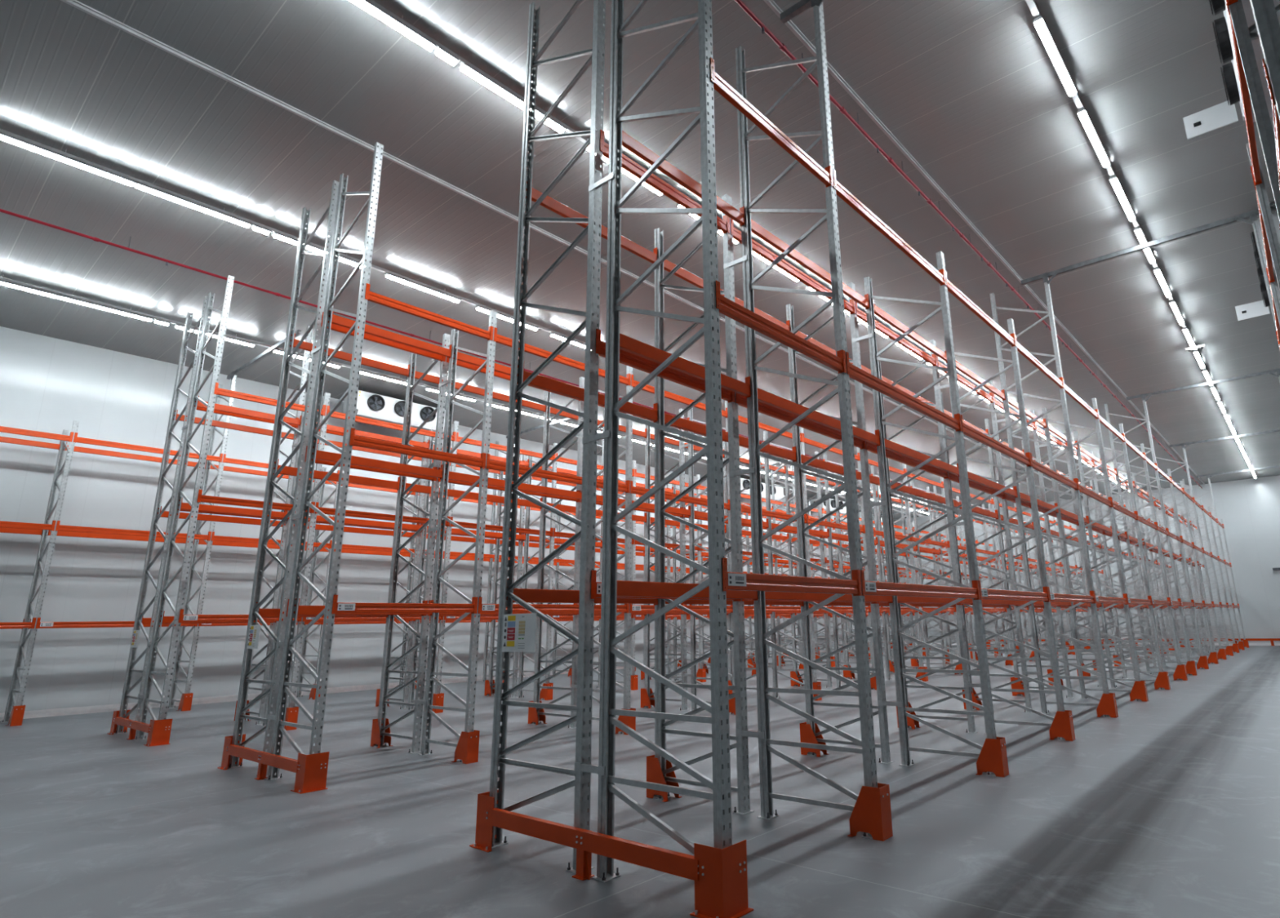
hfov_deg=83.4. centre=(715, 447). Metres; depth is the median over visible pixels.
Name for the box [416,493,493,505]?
crossbar
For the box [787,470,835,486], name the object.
crossbar
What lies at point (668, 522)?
crossbar
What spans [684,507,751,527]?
crossbar
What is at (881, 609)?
crossbar
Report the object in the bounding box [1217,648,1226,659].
guard
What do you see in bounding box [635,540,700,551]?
crossbar
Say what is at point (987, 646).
guard
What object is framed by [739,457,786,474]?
crossbar
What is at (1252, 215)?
bar
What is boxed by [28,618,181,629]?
crossbar
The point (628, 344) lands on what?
crossbar
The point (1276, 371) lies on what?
bar
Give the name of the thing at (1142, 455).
crossbar
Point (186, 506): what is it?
crossbar
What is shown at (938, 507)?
bar
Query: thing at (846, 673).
guard
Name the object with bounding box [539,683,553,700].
guard
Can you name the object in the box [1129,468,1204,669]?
upright
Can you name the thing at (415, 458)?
crossbar
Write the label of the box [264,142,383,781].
upright
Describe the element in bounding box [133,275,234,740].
upright
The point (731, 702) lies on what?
guard
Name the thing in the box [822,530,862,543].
crossbar
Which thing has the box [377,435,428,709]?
upright
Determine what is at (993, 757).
guard
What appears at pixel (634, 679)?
guard
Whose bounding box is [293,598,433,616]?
crossbar
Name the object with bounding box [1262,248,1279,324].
upright
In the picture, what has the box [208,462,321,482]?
crossbar
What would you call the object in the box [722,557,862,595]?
crossbar
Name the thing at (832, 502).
cooler
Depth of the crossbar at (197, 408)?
14.94 m
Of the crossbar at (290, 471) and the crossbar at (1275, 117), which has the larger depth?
the crossbar at (290, 471)
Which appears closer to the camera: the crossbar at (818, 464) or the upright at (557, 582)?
the crossbar at (818, 464)
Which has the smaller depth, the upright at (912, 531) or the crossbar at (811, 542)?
the crossbar at (811, 542)
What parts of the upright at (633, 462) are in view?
post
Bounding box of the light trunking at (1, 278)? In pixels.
[0,275,932,514]
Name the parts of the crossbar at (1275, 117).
rail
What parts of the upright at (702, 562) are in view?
post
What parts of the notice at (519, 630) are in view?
red panel, yellow panel, blue panel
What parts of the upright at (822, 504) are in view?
post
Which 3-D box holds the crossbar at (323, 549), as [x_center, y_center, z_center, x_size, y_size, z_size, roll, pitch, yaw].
[-10.930,3.242,22.305,0.067,0.230,2.964,-12,-18,38]
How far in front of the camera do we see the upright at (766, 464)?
17.54 m
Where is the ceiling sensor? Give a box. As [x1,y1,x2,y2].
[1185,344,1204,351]
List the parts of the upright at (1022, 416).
post, post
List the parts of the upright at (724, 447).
post, post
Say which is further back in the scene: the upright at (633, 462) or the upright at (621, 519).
the upright at (621, 519)
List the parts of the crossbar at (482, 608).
rail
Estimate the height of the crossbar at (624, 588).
0.230 m
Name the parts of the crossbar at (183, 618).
rail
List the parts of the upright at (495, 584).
post, post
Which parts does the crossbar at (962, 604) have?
rail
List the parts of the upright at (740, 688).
post, foot plate, post, foot plate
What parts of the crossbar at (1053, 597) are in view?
rail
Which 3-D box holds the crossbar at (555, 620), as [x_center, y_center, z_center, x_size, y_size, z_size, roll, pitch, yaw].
[-6.217,6.138,25.590,0.067,0.230,2.964,-12,-18,38]
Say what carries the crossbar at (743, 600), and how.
attached to the upright at (740, 688)
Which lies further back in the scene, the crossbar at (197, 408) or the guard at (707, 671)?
the guard at (707, 671)
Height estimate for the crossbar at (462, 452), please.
0.230 m
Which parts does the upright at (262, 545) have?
foot plate, post, post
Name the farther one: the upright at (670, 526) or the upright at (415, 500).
the upright at (670, 526)
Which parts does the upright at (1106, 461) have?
post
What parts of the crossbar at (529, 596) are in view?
rail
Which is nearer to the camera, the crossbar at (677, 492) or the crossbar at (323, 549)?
the crossbar at (323, 549)
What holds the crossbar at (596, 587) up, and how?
attached to the upright at (584, 651)
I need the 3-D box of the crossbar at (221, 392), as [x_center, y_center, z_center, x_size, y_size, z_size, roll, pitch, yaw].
[-8.797,-0.933,14.174,0.067,0.230,1.990,-12,-18,38]
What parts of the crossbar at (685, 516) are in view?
rail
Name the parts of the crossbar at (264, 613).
rail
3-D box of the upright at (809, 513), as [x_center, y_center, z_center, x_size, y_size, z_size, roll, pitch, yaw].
[5.013,7.282,40.324,1.220,8.570,0.158,-12,-18,38]
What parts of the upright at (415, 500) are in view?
post, post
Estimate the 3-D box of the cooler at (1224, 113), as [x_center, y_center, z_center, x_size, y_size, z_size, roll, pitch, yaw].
[5.809,-5.018,8.014,1.420,1.220,3.712,-12,-18,38]
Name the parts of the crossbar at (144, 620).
rail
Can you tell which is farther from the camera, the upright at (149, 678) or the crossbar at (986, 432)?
the crossbar at (986, 432)
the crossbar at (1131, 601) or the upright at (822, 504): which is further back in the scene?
the upright at (822, 504)
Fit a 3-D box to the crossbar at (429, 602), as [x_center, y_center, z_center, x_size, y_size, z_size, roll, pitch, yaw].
[-3.535,2.758,12.198,0.067,0.230,2.964,-12,-18,38]
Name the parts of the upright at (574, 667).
post, post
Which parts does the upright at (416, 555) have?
post, post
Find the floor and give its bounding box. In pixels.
[0,645,1279,917]
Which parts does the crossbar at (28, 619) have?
rail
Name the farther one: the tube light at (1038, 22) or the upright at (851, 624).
the upright at (851, 624)
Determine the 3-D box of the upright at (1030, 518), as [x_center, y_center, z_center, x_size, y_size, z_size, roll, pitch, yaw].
[16.271,6.682,34.913,1.464,6.650,0.158,-12,-18,38]
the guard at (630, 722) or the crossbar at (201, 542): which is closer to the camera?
the guard at (630, 722)
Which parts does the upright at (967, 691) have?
post, post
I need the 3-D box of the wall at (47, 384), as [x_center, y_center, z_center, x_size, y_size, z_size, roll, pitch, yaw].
[-3.908,5.089,31.663,0.200,9.040,55.000,-12,-18,38]
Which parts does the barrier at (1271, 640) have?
rail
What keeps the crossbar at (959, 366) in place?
attached to the upright at (1022, 416)
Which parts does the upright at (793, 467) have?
post, post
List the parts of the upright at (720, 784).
foot plate, post, post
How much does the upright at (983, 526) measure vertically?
6.650 m
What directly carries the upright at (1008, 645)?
on the floor
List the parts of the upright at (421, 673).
post, post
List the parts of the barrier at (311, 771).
corner post, post, rail, corner post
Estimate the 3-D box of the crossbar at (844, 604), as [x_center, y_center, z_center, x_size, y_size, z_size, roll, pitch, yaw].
[2.213,2.429,11.383,0.067,0.230,2.964,-12,-18,38]
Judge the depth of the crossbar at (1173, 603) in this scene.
20.85 m
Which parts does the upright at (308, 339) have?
post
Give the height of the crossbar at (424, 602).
0.230 m
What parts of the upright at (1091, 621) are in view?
post, post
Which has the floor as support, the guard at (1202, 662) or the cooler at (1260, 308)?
the guard at (1202, 662)
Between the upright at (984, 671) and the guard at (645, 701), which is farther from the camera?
the guard at (645, 701)
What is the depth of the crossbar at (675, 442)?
17.96 m
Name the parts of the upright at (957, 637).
post, post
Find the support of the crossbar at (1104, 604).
attached to the upright at (1145, 467)
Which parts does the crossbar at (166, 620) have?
rail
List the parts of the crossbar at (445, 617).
rail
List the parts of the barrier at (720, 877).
corner post, post, rail, corner post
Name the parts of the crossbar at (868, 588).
rail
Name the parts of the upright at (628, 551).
post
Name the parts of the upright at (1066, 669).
post, post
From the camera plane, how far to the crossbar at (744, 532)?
20.64 m
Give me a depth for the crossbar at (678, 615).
21.74 m
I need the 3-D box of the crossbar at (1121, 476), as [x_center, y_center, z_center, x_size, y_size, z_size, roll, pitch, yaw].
[13.948,1.072,24.279,0.067,0.230,2.964,-12,-18,38]
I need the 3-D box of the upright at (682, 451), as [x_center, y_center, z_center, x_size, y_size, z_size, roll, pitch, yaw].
[-1.152,2.428,16.210,1.220,6.650,0.158,-12,-18,38]
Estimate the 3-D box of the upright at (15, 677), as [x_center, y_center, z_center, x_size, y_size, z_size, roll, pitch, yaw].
[-15.218,2.718,16.133,1.220,6.650,0.158,-12,-18,38]
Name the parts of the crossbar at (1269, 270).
rail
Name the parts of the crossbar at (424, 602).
rail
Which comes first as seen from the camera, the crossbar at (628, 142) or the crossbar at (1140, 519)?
the crossbar at (628, 142)
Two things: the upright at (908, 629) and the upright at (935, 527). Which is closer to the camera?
the upright at (935, 527)
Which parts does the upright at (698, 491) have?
post, post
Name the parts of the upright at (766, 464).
post, post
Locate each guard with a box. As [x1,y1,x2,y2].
[8,705,25,726]
[177,693,193,711]
[234,700,249,721]
[281,706,298,730]
[308,684,319,699]
[370,718,392,748]
[375,688,390,706]
[427,693,444,713]
[451,729,479,764]
[484,680,494,696]
[528,701,546,724]
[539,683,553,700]
[615,708,635,735]
[631,675,638,690]
[640,671,652,679]
[640,688,654,708]
[646,755,681,802]
[696,668,706,682]
[698,662,708,673]
[728,680,732,695]
[728,693,735,715]
[747,657,755,667]
[751,663,755,675]
[776,656,785,666]
[790,671,804,686]
[799,663,804,669]
[800,722,828,757]
[812,682,822,701]
[826,656,835,666]
[842,665,854,679]
[847,783,893,841]
[870,676,876,689]
[888,660,894,672]
[896,702,919,729]
[911,658,919,669]
[915,666,928,681]
[955,663,962,675]
[962,688,982,710]
[969,651,977,660]
[975,737,1008,777]
[986,641,991,648]
[993,648,1002,657]
[1004,654,1013,666]
[1010,677,1024,696]
[1029,651,1035,661]
[1047,669,1063,685]
[1048,710,1075,741]
[1067,645,1075,654]
[1076,663,1090,676]
[1096,693,1118,718]
[1112,655,1121,666]
[1129,680,1148,702]
[1154,671,1170,689]
[1173,665,1187,680]
[1185,661,1197,675]
[1196,656,1208,669]
[1207,652,1218,664]
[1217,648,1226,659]
[1225,645,1233,656]
[1231,644,1239,653]
[1238,641,1244,650]
[1243,640,1248,648]
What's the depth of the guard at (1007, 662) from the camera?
26.96 m
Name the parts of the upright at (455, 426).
post, post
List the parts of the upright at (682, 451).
post, post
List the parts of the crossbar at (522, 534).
rail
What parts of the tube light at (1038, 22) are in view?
pendant tube light, pendant tube light, light trunking, pendant tube light, pendant tube light, pendant tube light, pendant tube light, pendant tube light, pendant tube light, pendant tube light, pendant tube light, pendant tube light, pendant tube light, pendant tube light, pendant tube light, pendant tube light, pendant tube light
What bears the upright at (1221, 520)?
on the floor
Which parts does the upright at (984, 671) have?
post, foot plate, post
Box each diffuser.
[155,320,168,325]
[253,226,269,235]
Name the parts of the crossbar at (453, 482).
rail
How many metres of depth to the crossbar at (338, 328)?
11.36 m
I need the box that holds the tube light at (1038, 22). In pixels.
[1025,0,1257,479]
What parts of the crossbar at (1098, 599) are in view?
rail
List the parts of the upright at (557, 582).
post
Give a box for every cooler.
[342,388,450,433]
[740,478,783,501]
[809,496,846,514]
[1182,0,1279,139]
[1235,212,1279,320]
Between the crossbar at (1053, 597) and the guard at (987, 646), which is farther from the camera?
the guard at (987, 646)
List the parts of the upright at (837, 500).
post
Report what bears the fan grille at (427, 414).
attached to the cooler at (369, 405)
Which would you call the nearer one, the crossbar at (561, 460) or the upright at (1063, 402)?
the upright at (1063, 402)
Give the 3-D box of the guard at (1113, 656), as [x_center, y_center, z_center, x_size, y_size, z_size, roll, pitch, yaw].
[14.002,7.434,24.758,0.310,0.400,0.250,-12,-18,38]
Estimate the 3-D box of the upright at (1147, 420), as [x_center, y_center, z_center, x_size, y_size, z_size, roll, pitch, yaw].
[13.385,2.656,22.409,1.464,8.570,0.158,-12,-18,38]
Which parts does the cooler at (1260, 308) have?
panel, casing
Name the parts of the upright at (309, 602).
post, post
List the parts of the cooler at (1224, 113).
panel, casing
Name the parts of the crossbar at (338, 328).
rail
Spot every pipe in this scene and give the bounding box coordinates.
[0,208,988,511]
[734,0,1202,488]
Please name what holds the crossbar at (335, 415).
attached to the upright at (455, 426)
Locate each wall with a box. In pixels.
[0,326,904,713]
[895,475,1279,643]
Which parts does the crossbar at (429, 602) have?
rail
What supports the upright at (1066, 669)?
on the floor
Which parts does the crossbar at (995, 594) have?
rail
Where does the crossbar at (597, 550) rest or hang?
attached to the upright at (668, 627)
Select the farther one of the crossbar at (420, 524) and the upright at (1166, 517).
the upright at (1166, 517)
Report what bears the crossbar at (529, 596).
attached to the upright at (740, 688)
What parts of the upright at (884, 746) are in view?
post, post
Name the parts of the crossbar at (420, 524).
rail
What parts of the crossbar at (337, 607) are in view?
rail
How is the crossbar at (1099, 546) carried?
attached to the upright at (1129, 508)
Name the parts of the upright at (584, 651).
foot plate, post, foot plate, post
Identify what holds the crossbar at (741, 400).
attached to the upright at (740, 688)
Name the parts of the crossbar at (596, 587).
rail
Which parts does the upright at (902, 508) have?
post, post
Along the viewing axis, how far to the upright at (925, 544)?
41.21 m
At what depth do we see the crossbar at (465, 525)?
17.65 m
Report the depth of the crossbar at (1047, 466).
21.73 m
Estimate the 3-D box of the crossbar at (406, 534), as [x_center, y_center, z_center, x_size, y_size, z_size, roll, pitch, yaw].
[-7.202,2.425,19.341,0.067,0.230,2.964,-12,-18,38]
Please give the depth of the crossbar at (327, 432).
16.38 m
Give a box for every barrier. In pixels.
[107,710,172,746]
[217,734,328,794]
[469,790,753,917]
[988,638,1279,645]
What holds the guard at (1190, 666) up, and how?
on the floor
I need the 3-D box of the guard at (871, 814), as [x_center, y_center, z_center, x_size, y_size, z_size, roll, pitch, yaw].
[1.307,3.075,6.050,0.316,0.400,0.250,-12,-18,38]
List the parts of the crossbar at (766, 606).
rail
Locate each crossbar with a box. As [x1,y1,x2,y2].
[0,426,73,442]
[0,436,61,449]
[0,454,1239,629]
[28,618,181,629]
[35,617,197,628]
[45,530,194,543]
[55,520,211,540]
[62,441,206,468]
[73,432,222,462]
[140,613,248,624]
[156,506,261,525]
[160,611,275,624]
[173,409,273,435]
[177,497,288,519]
[177,509,287,520]
[178,609,302,622]
[182,622,274,623]
[186,624,305,626]
[194,395,301,426]
[196,407,298,427]
[196,539,314,551]
[197,489,315,513]
[198,622,323,626]
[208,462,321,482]
[210,532,332,548]
[213,382,326,415]
[222,453,339,474]
[254,602,387,617]
[258,621,386,623]
[266,520,394,536]
[272,459,399,490]
[279,428,400,457]
[286,599,427,617]
[287,520,419,532]
[289,333,409,377]
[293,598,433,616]
[294,512,422,531]
[298,426,426,448]
[302,616,443,622]
[304,446,437,481]
[305,620,415,622]
[306,422,429,448]
[311,443,443,479]
[313,623,374,625]
[315,502,450,526]
[315,547,410,557]
[320,311,445,361]
[323,480,415,495]
[325,405,456,441]
[326,621,421,624]
[328,310,451,358]
[331,595,477,613]
[334,542,426,553]
[349,427,486,468]
[364,283,493,340]
[394,614,498,617]
[394,620,492,622]
[401,478,542,509]
[401,531,496,544]
[408,455,500,474]
[411,365,546,412]
[411,554,489,562]
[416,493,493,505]
[420,524,521,541]
[420,619,484,620]
[424,525,525,540]
[427,600,577,616]
[429,620,497,622]
[431,440,528,467]
[434,551,509,559]
[435,600,578,614]
[437,467,580,502]
[444,466,582,499]
[444,615,550,620]
[446,356,580,400]
[450,516,553,536]
[453,348,511,375]
[456,432,555,460]
[478,597,629,613]
[486,453,630,493]
[493,327,631,386]
[499,539,574,551]
[501,471,576,486]
[506,578,657,605]
[515,555,574,564]
[516,364,657,422]
[522,533,602,548]
[525,181,657,263]
[526,535,602,546]
[529,462,603,480]
[543,501,646,523]
[546,407,646,438]
[547,613,646,616]
[551,615,634,618]
[553,528,634,544]
[555,453,635,476]
[555,619,573,621]
[581,490,684,517]
[591,570,741,601]
[594,604,691,613]
[595,328,735,403]
[595,487,642,497]
[595,494,690,516]
[595,548,644,556]
[599,405,680,429]
[600,129,730,234]
[616,580,757,600]
[617,480,673,493]
[617,544,673,551]
[617,547,669,552]
[619,333,751,398]
[622,130,744,226]
[629,604,733,613]
[630,480,729,511]
[631,374,727,417]
[634,614,701,617]
[635,469,698,489]
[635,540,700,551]
[649,433,724,457]
[649,517,726,533]
[649,553,697,560]
[649,613,728,615]
[663,259,790,331]
[664,413,796,462]
[665,599,804,606]
[675,490,707,499]
[675,550,725,556]
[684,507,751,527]
[693,511,768,528]
[695,605,772,613]
[699,484,750,499]
[700,543,751,555]
[701,614,754,617]
[710,57,833,187]
[715,280,846,373]
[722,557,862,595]
[730,218,855,314]
[735,392,866,449]
[737,415,803,442]
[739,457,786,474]
[741,506,807,523]
[742,530,789,541]
[742,599,877,604]
[744,605,811,612]
[744,613,792,614]
[751,219,869,310]
[757,388,879,446]
[762,520,822,537]
[764,591,893,603]
[765,605,826,613]
[765,614,796,616]
[771,523,829,537]
[774,605,833,613]
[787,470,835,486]
[791,537,839,546]
[795,330,871,373]
[800,454,879,485]
[803,433,860,461]
[807,514,865,533]
[808,601,888,606]
[812,605,871,612]
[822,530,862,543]
[831,533,878,544]
[832,168,946,285]
[837,483,877,497]
[841,544,881,553]
[845,351,962,431]
[855,302,937,366]
[861,570,980,599]
[866,441,948,479]
[867,459,906,475]
[873,303,947,363]
[873,530,911,541]
[877,601,961,604]
[879,606,918,612]
[880,540,917,551]
[881,375,935,408]
[884,438,959,476]
[890,481,946,504]
[897,595,973,604]
[900,603,955,607]
[906,469,943,488]
[911,536,950,547]
[918,606,956,612]
[936,355,994,403]
[943,408,988,434]
[945,271,1016,346]
[948,472,1005,499]
[953,500,998,519]
[955,360,1005,400]
[960,414,1031,466]
[961,604,1018,606]
[964,604,1008,608]
[967,471,1017,497]
[978,580,1049,602]
[981,599,1031,605]
[982,608,1005,612]
[992,437,1024,455]
[993,394,1036,430]
[1000,514,1034,529]
[1005,493,1047,513]
[1007,396,1046,428]
[1010,605,1044,608]
[1014,334,1064,388]
[1019,492,1058,513]
[1030,453,1079,490]
[1031,456,1054,468]
[1033,600,1071,606]
[1035,422,1067,448]
[1040,527,1059,537]
[1047,509,1079,525]
[1048,424,1078,449]
[1048,586,1095,604]
[1059,508,1088,524]
[1062,377,1098,419]
[1072,602,1102,607]
[1073,449,1094,467]
[1077,479,1112,507]
[1079,445,1102,465]
[1084,523,1105,534]
[1087,541,1101,548]
[1090,520,1112,533]
[1093,591,1128,604]
[1097,410,1125,442]
[1102,603,1124,607]
[1108,471,1128,488]
[1111,498,1137,519]
[1118,472,1135,488]
[1119,536,1137,546]
[1124,434,1146,460]
[1126,594,1152,605]
[1128,535,1144,545]
[1128,604,1137,607]
[1137,511,1158,530]
[1139,604,1155,608]
[1145,542,1158,551]
[1151,595,1171,606]
[1156,463,1172,483]
[1156,522,1168,535]
[1168,528,1182,542]
[1169,597,1182,606]
[1171,477,1184,493]
[1180,599,1194,607]
[1182,536,1194,548]
[1193,600,1205,607]
[1225,0,1262,187]
[1226,0,1238,9]
[1250,170,1275,284]
[1262,58,1279,229]
[1266,271,1279,344]
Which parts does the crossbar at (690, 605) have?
rail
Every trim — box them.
[60,0,1088,497]
[763,0,1204,484]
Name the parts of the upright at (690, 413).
post, post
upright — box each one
[1,420,79,723]
[113,296,207,738]
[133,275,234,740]
[168,374,237,711]
[227,180,339,777]
[240,325,313,725]
[261,392,330,726]
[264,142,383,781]
[296,466,340,699]
[373,333,450,754]
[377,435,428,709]
[399,480,435,690]
[404,421,458,710]
[414,310,497,763]
[482,435,515,681]
[487,454,526,697]
[488,0,605,874]
[512,443,557,700]
[531,377,584,728]
[552,502,575,675]
[571,365,632,734]
[574,0,732,882]
[575,408,604,688]
[600,460,635,683]
[615,519,625,666]
[643,483,671,680]
[644,408,688,711]
[653,194,754,815]
[665,525,681,658]
[666,474,702,682]
[679,400,734,715]
[693,488,710,660]
[700,493,728,669]
[722,441,768,695]
[723,2,877,839]
[741,486,755,670]
[742,536,749,657]
[745,513,772,665]
[760,426,817,701]
[763,530,786,657]
[770,466,802,662]
[771,497,803,668]
[783,451,832,688]
[786,282,893,764]
[791,500,815,654]
[795,502,832,662]
[809,515,840,662]
[816,447,875,689]
[826,546,842,649]
[831,512,856,662]
[833,472,872,679]
[841,520,871,656]
[844,542,868,650]
[851,250,996,776]
[861,526,893,655]
[871,463,924,681]
[871,497,892,652]
[875,480,919,672]
[875,517,891,645]
[877,339,977,733]
[893,521,924,656]
[895,531,923,649]
[898,556,911,647]
[899,486,946,670]
[905,476,961,675]
[917,527,948,652]
[920,543,944,648]
[928,485,977,670]
[930,496,976,664]
[933,318,1065,740]
[934,512,955,643]
[940,380,1031,713]
[941,531,969,644]
[959,535,988,642]
[964,504,1001,657]
[966,494,1011,666]
[975,541,1004,647]
[981,515,1017,657]
[984,409,1073,698]
[984,502,1034,661]
[989,279,1110,717]
[1001,517,1042,650]
[1009,511,1047,657]
[1021,432,1102,687]
[1025,523,1059,648]
[1026,516,1072,654]
[1035,397,1141,701]
[1042,528,1074,646]
[1043,522,1087,648]
[1050,534,1084,647]
[1053,451,1128,679]
[1058,533,1092,642]
[1067,423,1164,689]
[1074,532,1113,647]
[1083,461,1141,674]
[1089,475,1156,666]
[1093,443,1182,680]
[1104,400,1192,675]
[1114,485,1171,663]
[1123,494,1183,659]
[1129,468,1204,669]
[1136,502,1192,655]
[1142,480,1214,664]
[1147,510,1199,653]
[1155,448,1222,659]
[1158,516,1208,648]
[1168,499,1230,656]
[1172,523,1215,648]
[1177,506,1236,653]
[1182,478,1242,650]
[1198,519,1246,648]
[1228,0,1279,222]
[1246,143,1279,290]
[1249,0,1279,121]
[1252,220,1279,346]
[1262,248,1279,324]
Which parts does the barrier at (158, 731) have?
corner post, post, rail, corner post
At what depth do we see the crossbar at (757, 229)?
9.05 m
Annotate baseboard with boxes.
[0,643,906,720]
[906,642,1279,645]
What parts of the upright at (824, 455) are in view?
post, post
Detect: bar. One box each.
[226,329,301,380]
[506,417,573,438]
[699,462,781,479]
[780,0,823,23]
[807,488,872,502]
[873,506,941,517]
[1021,204,1275,285]
[1126,368,1279,401]
[1169,429,1279,448]
[1196,465,1279,479]
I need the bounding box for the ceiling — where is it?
[0,0,1279,519]
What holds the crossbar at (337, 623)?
attached to the upright at (309, 602)
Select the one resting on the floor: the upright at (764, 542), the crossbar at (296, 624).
the upright at (764, 542)
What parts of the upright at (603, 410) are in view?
post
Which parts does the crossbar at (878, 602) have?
rail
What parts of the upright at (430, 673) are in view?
post, post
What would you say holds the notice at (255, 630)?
attached to the upright at (262, 545)
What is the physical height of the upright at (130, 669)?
8.570 m
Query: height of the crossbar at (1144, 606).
0.230 m
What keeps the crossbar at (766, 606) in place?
attached to the upright at (724, 447)
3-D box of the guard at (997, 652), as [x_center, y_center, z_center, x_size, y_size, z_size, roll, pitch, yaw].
[13.073,9.499,33.003,0.310,0.400,0.250,-12,-18,38]
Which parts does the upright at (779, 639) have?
post, post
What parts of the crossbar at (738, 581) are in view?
rail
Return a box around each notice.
[130,630,140,647]
[246,625,261,648]
[502,613,536,652]
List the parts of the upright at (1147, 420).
post, post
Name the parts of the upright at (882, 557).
post, post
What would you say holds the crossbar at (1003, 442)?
attached to the upright at (1066, 669)
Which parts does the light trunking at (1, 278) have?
pendant tube light, pendant emergency light, pendant tube light, pendant tube light, pendant tube light, pendant tube light, pendant tube light, pendant emergency light, pendant tube light, pendant tube light, pendant tube light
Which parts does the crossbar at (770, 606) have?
rail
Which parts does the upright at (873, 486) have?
post, post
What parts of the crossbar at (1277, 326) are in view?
rail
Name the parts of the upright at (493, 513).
post, post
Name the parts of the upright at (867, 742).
post, foot plate, post, foot plate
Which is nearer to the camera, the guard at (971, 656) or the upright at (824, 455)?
the upright at (824, 455)
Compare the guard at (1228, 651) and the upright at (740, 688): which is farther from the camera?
the guard at (1228, 651)
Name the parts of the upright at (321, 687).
foot plate, post, post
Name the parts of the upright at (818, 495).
post, post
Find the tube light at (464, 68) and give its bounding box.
[349,0,588,143]
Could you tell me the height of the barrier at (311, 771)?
0.400 m
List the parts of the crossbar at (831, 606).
rail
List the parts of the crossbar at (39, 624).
rail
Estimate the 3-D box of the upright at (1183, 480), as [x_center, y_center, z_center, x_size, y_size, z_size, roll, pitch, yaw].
[24.769,5.745,35.878,1.464,8.570,0.158,-12,-18,38]
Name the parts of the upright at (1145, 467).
post, post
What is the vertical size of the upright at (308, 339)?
8.570 m
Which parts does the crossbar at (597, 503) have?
rail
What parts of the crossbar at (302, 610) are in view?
rail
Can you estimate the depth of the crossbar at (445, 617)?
16.64 m
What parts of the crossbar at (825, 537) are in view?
rail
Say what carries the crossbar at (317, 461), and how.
attached to the upright at (262, 545)
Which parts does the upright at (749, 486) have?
post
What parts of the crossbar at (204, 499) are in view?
rail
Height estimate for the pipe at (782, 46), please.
0.330 m
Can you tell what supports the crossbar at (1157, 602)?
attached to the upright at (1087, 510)
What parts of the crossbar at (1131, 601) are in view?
rail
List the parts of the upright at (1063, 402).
post, post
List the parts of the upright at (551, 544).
post, post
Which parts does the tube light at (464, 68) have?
pendant tube light, pendant emergency light, light trunking, pendant tube light, pendant tube light, pendant tube light, pendant tube light, pendant tube light, pendant tube light, pendant tube light, pendant tube light, pendant tube light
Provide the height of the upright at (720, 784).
8.570 m
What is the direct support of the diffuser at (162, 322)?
attached to the pendant emergency light
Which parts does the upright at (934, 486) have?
post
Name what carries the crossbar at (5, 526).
attached to the upright at (15, 677)
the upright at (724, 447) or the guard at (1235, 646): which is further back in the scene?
the guard at (1235, 646)
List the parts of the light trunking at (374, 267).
pendant tube light, pendant tube light, pendant emergency light, pendant tube light, pendant tube light, pendant tube light, pendant tube light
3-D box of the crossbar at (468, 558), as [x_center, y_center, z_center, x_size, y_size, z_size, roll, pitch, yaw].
[-9.033,3.757,24.549,0.067,0.230,2.964,-12,-18,38]
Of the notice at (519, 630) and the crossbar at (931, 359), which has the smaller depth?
the notice at (519, 630)
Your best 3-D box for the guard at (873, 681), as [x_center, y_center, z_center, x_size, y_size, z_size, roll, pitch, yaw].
[4.173,6.169,18.784,0.316,0.400,0.250,-12,-18,38]
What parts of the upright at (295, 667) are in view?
post, post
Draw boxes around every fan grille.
[368,395,385,410]
[395,400,409,416]
[422,406,435,420]
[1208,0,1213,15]
[1212,22,1222,64]
[1220,66,1229,105]
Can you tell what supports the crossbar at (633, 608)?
attached to the upright at (628, 551)
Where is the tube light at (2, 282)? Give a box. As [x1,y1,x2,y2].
[0,280,57,297]
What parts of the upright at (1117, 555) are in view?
post, post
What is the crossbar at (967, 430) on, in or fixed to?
attached to the upright at (984, 671)
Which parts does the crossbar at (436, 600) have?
rail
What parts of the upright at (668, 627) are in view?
post, post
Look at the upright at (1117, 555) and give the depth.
15.95 m
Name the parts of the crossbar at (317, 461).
rail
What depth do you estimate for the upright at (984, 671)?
9.21 m
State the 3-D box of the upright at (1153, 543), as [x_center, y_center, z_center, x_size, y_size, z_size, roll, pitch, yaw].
[21.926,6.373,34.170,1.220,6.650,0.158,-12,-18,38]
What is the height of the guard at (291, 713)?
0.400 m
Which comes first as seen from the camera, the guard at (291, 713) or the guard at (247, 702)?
the guard at (291, 713)
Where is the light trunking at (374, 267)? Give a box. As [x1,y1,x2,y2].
[0,128,591,344]
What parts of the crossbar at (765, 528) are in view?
rail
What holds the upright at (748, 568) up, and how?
on the floor
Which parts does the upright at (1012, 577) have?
post, post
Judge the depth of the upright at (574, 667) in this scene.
13.86 m
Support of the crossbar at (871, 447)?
attached to the upright at (884, 746)
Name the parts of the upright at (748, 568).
post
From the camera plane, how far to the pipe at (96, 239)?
14.81 m
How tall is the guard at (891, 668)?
0.400 m
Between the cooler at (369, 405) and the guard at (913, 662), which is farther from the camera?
the guard at (913, 662)
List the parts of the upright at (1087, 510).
post, post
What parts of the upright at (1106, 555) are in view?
post, post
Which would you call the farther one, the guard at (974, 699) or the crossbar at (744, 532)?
the crossbar at (744, 532)
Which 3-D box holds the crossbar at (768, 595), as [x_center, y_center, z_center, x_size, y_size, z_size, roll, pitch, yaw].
[1.375,1.682,8.295,0.067,0.230,2.964,-12,-18,38]
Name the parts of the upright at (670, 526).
post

